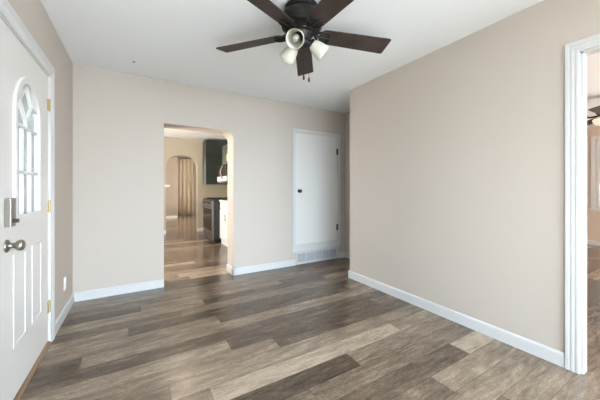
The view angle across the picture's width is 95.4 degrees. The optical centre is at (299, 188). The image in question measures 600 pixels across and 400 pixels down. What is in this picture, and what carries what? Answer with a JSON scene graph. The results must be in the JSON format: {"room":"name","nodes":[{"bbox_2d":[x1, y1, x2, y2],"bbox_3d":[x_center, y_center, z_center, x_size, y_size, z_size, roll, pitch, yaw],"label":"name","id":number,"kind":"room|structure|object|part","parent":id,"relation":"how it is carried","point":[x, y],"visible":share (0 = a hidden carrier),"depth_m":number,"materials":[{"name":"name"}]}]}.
{"room":"empty living room","nodes":[
{"label":"empty living room","id":0,"kind":"room"},
{"bbox_2d":[8,0,72,320],"bbox_3d":[-0.804,-0.066,0.108,0.140,2.440,6.210,0,0,-31],"label":"wall","id":1,"kind":"structure","parent":0,"point":[32,13],"depth_m":2.35,"materials":[{"name":"beige paint"}]},
{"bbox_2d":[0,17,50,399],"bbox_3d":[-1.648,0.146,1.680,0.114,1.955,0.854,0,0,-31],"label":"door","id":2,"kind":"structure","parent":1,"relation":"in","point":[25,104],"depth_m":1.56,"materials":[{"name":"white paint"}]},
{"bbox_3d":[-1.454,0.289,1.397,0.070,0.066,0.066,0,0,-31],"label":"knob","id":3,"kind":"part","parent":2,"relation":"part of","materials":[{"name":"silver metal"}]},
{"bbox_3d":[-1.578,0.604,1.539,0.004,0.500,0.190,0,0,-31],"label":"panel","id":4,"kind":"part","parent":2,"relation":"part of","materials":[{"name":"white paint"}]},
{"bbox_3d":[-1.666,-0.241,1.640,0.006,0.788,0.408,0,0,-31],"label":"glass pane","id":5,"kind":"part","parent":2,"relation":"part of","materials":[{"name":"clear glass"}]},
{"bbox_3d":[-1.643,-0.241,1.654,0.015,0.848,0.468,0,0,-31],"label":"glass frame","id":6,"kind":"part","parent":2,"relation":"part of","materials":[{"name":"white glass"}]},
{"bbox_3d":[-1.732,0.604,1.796,0.004,0.500,0.190,0,0,-31],"label":"panel","id":7,"kind":"part","parent":2,"relation":"part of","materials":[{"name":"white paint"}]},
{"bbox_2d":[0,0,54,341],"bbox_3d":[-1.705,0.112,1.635,0.159,2.085,1.045,0,0,-31],"label":"door frame","id":8,"kind":"structure","parent":1,"relation":"attached to","point":[8,14],"depth_m":2.04,"materials":[{"name":"grey paint"}]},
{"bbox_2d":[55,293,73,335],"bbox_3d":[-2.120,1.108,2.462,0.014,0.092,0.780,0,0,-31],"label":"baseboard","id":9,"kind":"structure","parent":1,"relation":"attached to","point":[68,305],"depth_m":2.41,"materials":[{"name":"grey paint"}]},
{"bbox_2d":[166,156,176,215],"bbox_3d":[-6.034,-0.221,10.286,2.585,2.750,0.150,0,0,-31],"label":"wall","id":10,"kind":"structure","parent":0,"point":[171,165],"depth_m":10.77,"materials":[{"name":"brown paint"}]},
{"bbox_2d":[177,156,195,214],"bbox_3d":[-5.016,-0.221,12.204,1.500,2.750,0.100,0,0,-31],"label":"wall","id":11,"kind":"structure","parent":0,"point":[178,157],"depth_m":12.30,"materials":[{"name":"brown paint"}]},
{"bbox_3d":[-5.080,-1.346,12.020,0.880,0.022,0.151,0,0,-31],"label":"curtain rod","id":12,"kind":"object","parent":11,"relation":"attached to","visible":0},
{"bbox_2d":[177,159,193,214],"bbox_3d":[-5.016,-0.091,11.987,0.704,2.450,0.162,0,0,-31],"label":"curtain","id":13,"kind":"object","parent":12,"relation":"hanging from","point":[185,175],"visible":1,"depth_m":11.98,"materials":[{"name":"beige fabric"}]},
{"bbox_2d":[164,137,225,230],"bbox_3d":[-3.782,-0.221,6.920,4.040,2.750,0.160,0,0,-31],"label":"wall","id":14,"kind":"structure","parent":0,"point":[191,148],"depth_m":7.42,"materials":[{"name":"beige paint"}]},
{"bbox_2d":[203,140,227,184],"bbox_3d":[-2.288,-0.711,7.481,0.652,1.170,0.401,0,0,-31],"label":"upper cabinet","id":15,"kind":"object","parent":14,"relation":"attached to","point":[212,149],"visible":0.56,"depth_m":7.25,"materials":[{"name":"black paint"}]},
{"bbox_3d":[-2.283,-1.119,7.266,0.430,0.335,0.025,0,0,-31],"label":"cabinet door","id":16,"kind":"part","parent":15,"relation":"part of","materials":[{"name":"black paint"}]},
{"bbox_3d":[-2.283,-0.538,7.266,0.430,0.805,0.025,0,0,-31],"label":"cabinet door","id":17,"kind":"part","parent":15,"relation":"part of","materials":[{"name":"black paint"}]},
{"bbox_2d":[164,128,226,140],"bbox_3d":[-2.732,-1.396,5.162,4.040,0.100,3.935,0,0,-31],"label":"ceiling","id":18,"kind":"structure","parent":0,"point":[176,133],"depth_m":6.87,"materials":[{"name":"white paint"}]},
{"bbox_2d":[73,63,344,292],"bbox_3d":[-0.870,-0.216,3.822,3.835,2.740,0.275,0,0,-31],"label":"wall","id":19,"kind":"structure","parent":0,"point":[120,119],"depth_m":3.17,"materials":[{"name":"beige paint"}]},
{"bbox_2d":[74,279,163,301],"bbox_3d":[-1.963,1.108,3.001,0.837,0.092,0.014,0,0,-31],"label":"baseboard","id":20,"kind":"structure","parent":19,"relation":"attached to","point":[123,289],"depth_m":2.98,"materials":[{"name":"grey paint"}]},
{"bbox_2d":[227,259,295,275],"bbox_3d":[-0.554,1.108,4.003,0.967,0.092,0.289,0,0,-31],"label":"baseboard","id":21,"kind":"structure","parent":19,"relation":"attached to","point":[268,266],"depth_m":3.84,"materials":[{"name":"grey paint"}]},
{"bbox_2d":[292,128,339,252],"bbox_3d":[0.277,0.024,4.337,0.914,1.871,0.021,0,0,-31],"label":"door frame","id":22,"kind":"structure","parent":19,"relation":"attached to","point":[313,246],"depth_m":4.29,"materials":[{"name":"grey paint"}]},
{"bbox_2d":[295,132,337,244],"bbox_3d":[0.287,-0.003,4.324,0.814,1.710,0.090,0,0,-31],"label":"door","id":23,"kind":"structure","parent":19,"relation":"in","point":[315,155],"depth_m":4.31,"materials":[{"name":"white paint"}]},
{"bbox_2d":[296,247,337,263],"bbox_3d":[0.284,1.052,4.341,0.790,0.168,0.019,0,0,-31],"label":"air vent","id":24,"kind":"object","parent":19,"relation":"in","point":[322,254],"visible":1,"depth_m":4.33,"materials":[{"name":"white metal"}]},
{"bbox_2d":[20,215,599,399],"bbox_3d":[0.118,1.154,6.146,12.894,0.001,15.847,0,0,-31],"label":"floor","id":25,"kind":"structure","parent":0,"point":[307,331],"depth_m":1.99,"materials":[{"name":"brown wood"}]},
{"bbox_2d":[13,341,50,399],"bbox_3d":[-1.708,1.141,1.636,0.154,0.026,0.848,0,0,-31],"label":"threshold","id":26,"kind":"object","parent":25,"relation":"on","point":[27,380],"visible":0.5,"depth_m":1.69,"materials":[{"name":"brown wood"}]},
{"bbox_2d":[202,197,227,242],"bbox_3d":[-1.812,0.678,6.302,0.730,0.952,0.930,0,0,-31],"label":"range","id":27,"kind":"object","parent":25,"relation":"on","point":[211,206],"visible":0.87,"depth_m":5.82,"materials":[{"name":"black metal"}]},
{"bbox_3d":[-2.072,0.302,6.147,0.060,0.105,0.912,0,0,-31],"label":"control panel","id":28,"kind":"part","parent":27,"relation":"part of","materials":[{"name":"silver metal"}]},
{"bbox_3d":[-2.067,1.006,6.150,0.028,0.147,0.896,0,0,-31],"label":"storage drawer","id":29,"kind":"part","parent":27,"relation":"part of","materials":[{"name":"silver metal"}]},
{"bbox_3d":[-2.069,0.641,6.149,0.032,0.555,0.896,0,0,-31],"label":"oven door","id":30,"kind":"part","parent":27,"relation":"part of","materials":[{"name":"silver metal"}]},
{"bbox_2d":[203,198,227,200],"bbox_3d":[-1.790,0.237,6.316,0.678,0.023,0.930,0,0,-31],"label":"cooktop","id":31,"kind":"object","parent":27,"relation":"in","point":[205,199],"depth_m":5.95,"materials":[{"name":"black ceramic"}]},
{"bbox_2d":[220,202,227,246],"bbox_3d":[-0.976,0.712,5.249,0.688,0.885,1.715,0,0,-31],"label":"base cabinet","id":32,"kind":"object","parent":25,"relation":"on","point":[223,206],"visible":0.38,"depth_m":5.55,"materials":[{"name":"white paint"}]},
{"bbox_3d":[-1.548,0.351,5.569,0.020,0.145,0.550,0,0,-31],"label":"drawer","id":33,"kind":"part","parent":32,"relation":"part of","materials":[{"name":"white paint"}]},
{"bbox_3d":[-1.259,0.739,5.078,0.027,0.600,0.550,0,0,-31],"label":"cabinet door","id":34,"kind":"part","parent":32,"relation":"part of","materials":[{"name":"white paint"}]},
{"bbox_2d":[41,0,599,127],"bbox_3d":[2.998,-1.336,2.308,8.925,0.100,6.330,0,0,-31],"label":"ceiling","id":35,"kind":"structure","parent":0,"point":[177,41],"depth_m":2.35,"materials":[{"name":"white paint"}]},
{"bbox_2d":[216,0,390,81],"bbox_3d":[0.041,-1.012,1.905,1.319,0.546,1.276,0,0,-31],"label":"ceiling fan","id":36,"kind":"object","parent":35,"relation":"hanging from","point":[300,21],"visible":1,"depth_m":1.92,"materials":[{"name":"brown wood"}]},
{"bbox_3d":[-0.368,-1.100,2.073,0.548,0.043,0.149,0,0,20],"label":"blade","id":37,"kind":"part","parent":36,"relation":"part of","materials":[{"name":"brown wood"}]},
{"bbox_3d":[-0.228,-1.100,1.610,0.149,0.043,0.548,0,0,36],"label":"blade","id":38,"kind":"part","parent":36,"relation":"part of","materials":[{"name":"brown wood"}]},
{"bbox_3d":[-0.086,-0.994,2.026,0.121,0.140,0.144,0,0,-31],"label":"lamp shade","id":39,"kind":"part","parent":36,"relation":"part of","materials":[{"name":"beige glass"}]},
{"bbox_3d":[-0.031,-0.994,1.809,0.121,0.140,0.144,0,0,5],"label":"lamp shade","id":40,"kind":"part","parent":36,"relation":"part of","materials":[{"name":"beige glass"}]},
{"bbox_3d":[-0.025,-1.008,1.822,0.054,0.079,0.090,0,0,0],"label":"light bulb","id":41,"kind":"part","parent":36,"relation":"part of","materials":[{"name":"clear glass"}]},
{"bbox_3d":[0.037,-1.100,2.338,0.149,0.043,0.548,0,0,4],"label":"blade","id":42,"kind":"part","parent":36,"relation":"part of","materials":[{"name":"brown wood"}]},
{"bbox_3d":[0.144,-0.994,1.960,0.144,0.140,0.122,0,0,-31],"label":"lamp shade","id":43,"kind":"part","parent":36,"relation":"part of","materials":[{"name":"beige glass"}]},
{"bbox_3d":[0.216,-1.100,1.586,0.149,0.043,0.548,0,0,-31],"label":"blade","id":44,"kind":"part","parent":36,"relation":"part of","materials":[{"name":"brown wood"}]},
{"bbox_3d":[0.402,-1.100,2.039,0.548,0.043,0.149,0,0,-15],"label":"blade","id":45,"kind":"part","parent":36,"relation":"part of","materials":[{"name":"brown wood"}]},
{"bbox_2d":[587,106,599,125],"bbox_3d":[4.140,-1.069,3.668,1.231,0.433,1.285,0,0,-31],"label":"ceiling fan","id":46,"kind":"object","parent":35,"relation":"hanging from","point":[595,120],"visible":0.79,"depth_m":3.72,"materials":[{"name":"brown metal"}]},
{"bbox_3d":[4.338,-1.001,4.092,0.133,0.033,0.460,0,0,22],"label":"blade","id":47,"kind":"part","parent":46,"relation":"part of","materials":[{"name":"brown wood"}]},
{"bbox_3d":[3.815,-1.001,3.462,0.462,0.033,0.133,0,0,-31],"label":"blade","id":48,"kind":"part","parent":46,"relation":"part of","materials":[{"name":"brown wood"}]},
{"bbox_3d":[4.177,-0.912,3.694,0.310,0.118,0.310,0,0,-31],"label":"lamp shade","id":49,"kind":"part","parent":46,"relation":"part of","materials":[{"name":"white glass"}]},
{"bbox_2d":[345,112,349,252],"bbox_3d":[1.027,-0.066,4.289,0.100,2.440,0.868,0,0,-31],"label":"wall","id":50,"kind":"structure","parent":0,"point":[347,115],"depth_m":4.58,"materials":[{"name":"beige paint"}]},
{"bbox_2d":[350,0,599,352],"bbox_3d":[2.038,-0.066,1.288,0.060,2.440,5.322,0,0,-31],"label":"wall","id":51,"kind":"structure","parent":0,"point":[457,150],"depth_m":2.22,"materials":[{"name":"beige paint"}]},
{"bbox_2d":[337,252,564,367],"bbox_3d":[1.233,1.108,3.198,0.664,0.092,2.952,0,0,-31],"label":"baseboard","id":52,"kind":"structure","parent":51,"relation":"attached to","point":[557,357],"depth_m":2.25,"materials":[{"name":"grey paint"}]},
{"bbox_2d":[565,33,599,374],"bbox_3d":[2.058,0.114,1.238,0.080,2.081,1.257,0,0,-31],"label":"door frame","id":53,"kind":"structure","parent":51,"relation":"attached to","point":[576,53],"depth_m":1.71,"materials":[{"name":"grey paint"}]},
{"bbox_2d":[587,126,599,240],"bbox_3d":[6.968,-0.066,4.248,0.120,2.440,5.150,0,0,-31],"label":"wall","id":54,"kind":"structure","parent":0,"point":[593,218],"depth_m":5.68,"materials":[{"name":"beige paint"}]},
{"bbox_2d":[587,240,599,245],"bbox_3d":[6.936,1.108,4.170,0.014,0.092,5.050,0,0,-31],"label":"baseboard","id":55,"kind":"structure","parent":54,"relation":"attached to","point":[591,242],"depth_m":5.63,"materials":[{"name":"grey paint"}]},
{"bbox_2d":[589,136,599,211],"bbox_3d":[6.328,-0.311,5.222,0.120,1.550,1.100,0,0,-31],"label":"window","id":56,"kind":"structure","parent":54,"relation":"in","point":[595,144],"depth_m":5.62,"materials":[{"name":"grey paint"}]},
{"bbox_3d":[6.358,-0.311,5.240,0.050,1.410,0.920,0,0,-31],"label":"sash","id":57,"kind":"part","parent":56,"relation":"part of","materials":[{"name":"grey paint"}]},
{"bbox_3d":[-1.088,-0.146,6.231,0.120,2.600,4.085,0,0,-31],"label":"wall","id":58,"kind":"structure","parent":0,"visible":0},
{"bbox_2d":[222,144,227,164],"bbox_3d":[-1.283,-0.801,6.024,0.421,0.470,1.660,0,0,-31],"label":"upper cabinet","id":59,"kind":"object","parent":58,"relation":"attached to","point":[225,147],"visible":0.13,"depth_m":6.45,"materials":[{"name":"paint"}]},
{"bbox_2d":[217,163,227,183],"bbox_3d":[-1.612,-0.348,6.404,0.596,0.425,0.790,0,0,-31],"label":"microwave","id":60,"kind":"object","parent":59,"relation":"attached to","point":[222,170],"visible":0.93,"depth_m":6.15,"materials":[{"name":"silver metal"}]},
{"bbox_3d":[-1.798,-0.234,6.293,0.020,0.105,0.780,0,0,-31],"label":"panel","id":61,"kind":"part","parent":60,"relation":"part of","materials":[{"name":"white paint"}]},
{"bbox_3d":[-1.798,-0.423,6.293,0.018,0.265,0.780,0,0,-31],"label":"door glass","id":62,"kind":"part","parent":60,"relation":"part of","materials":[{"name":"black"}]}
]}

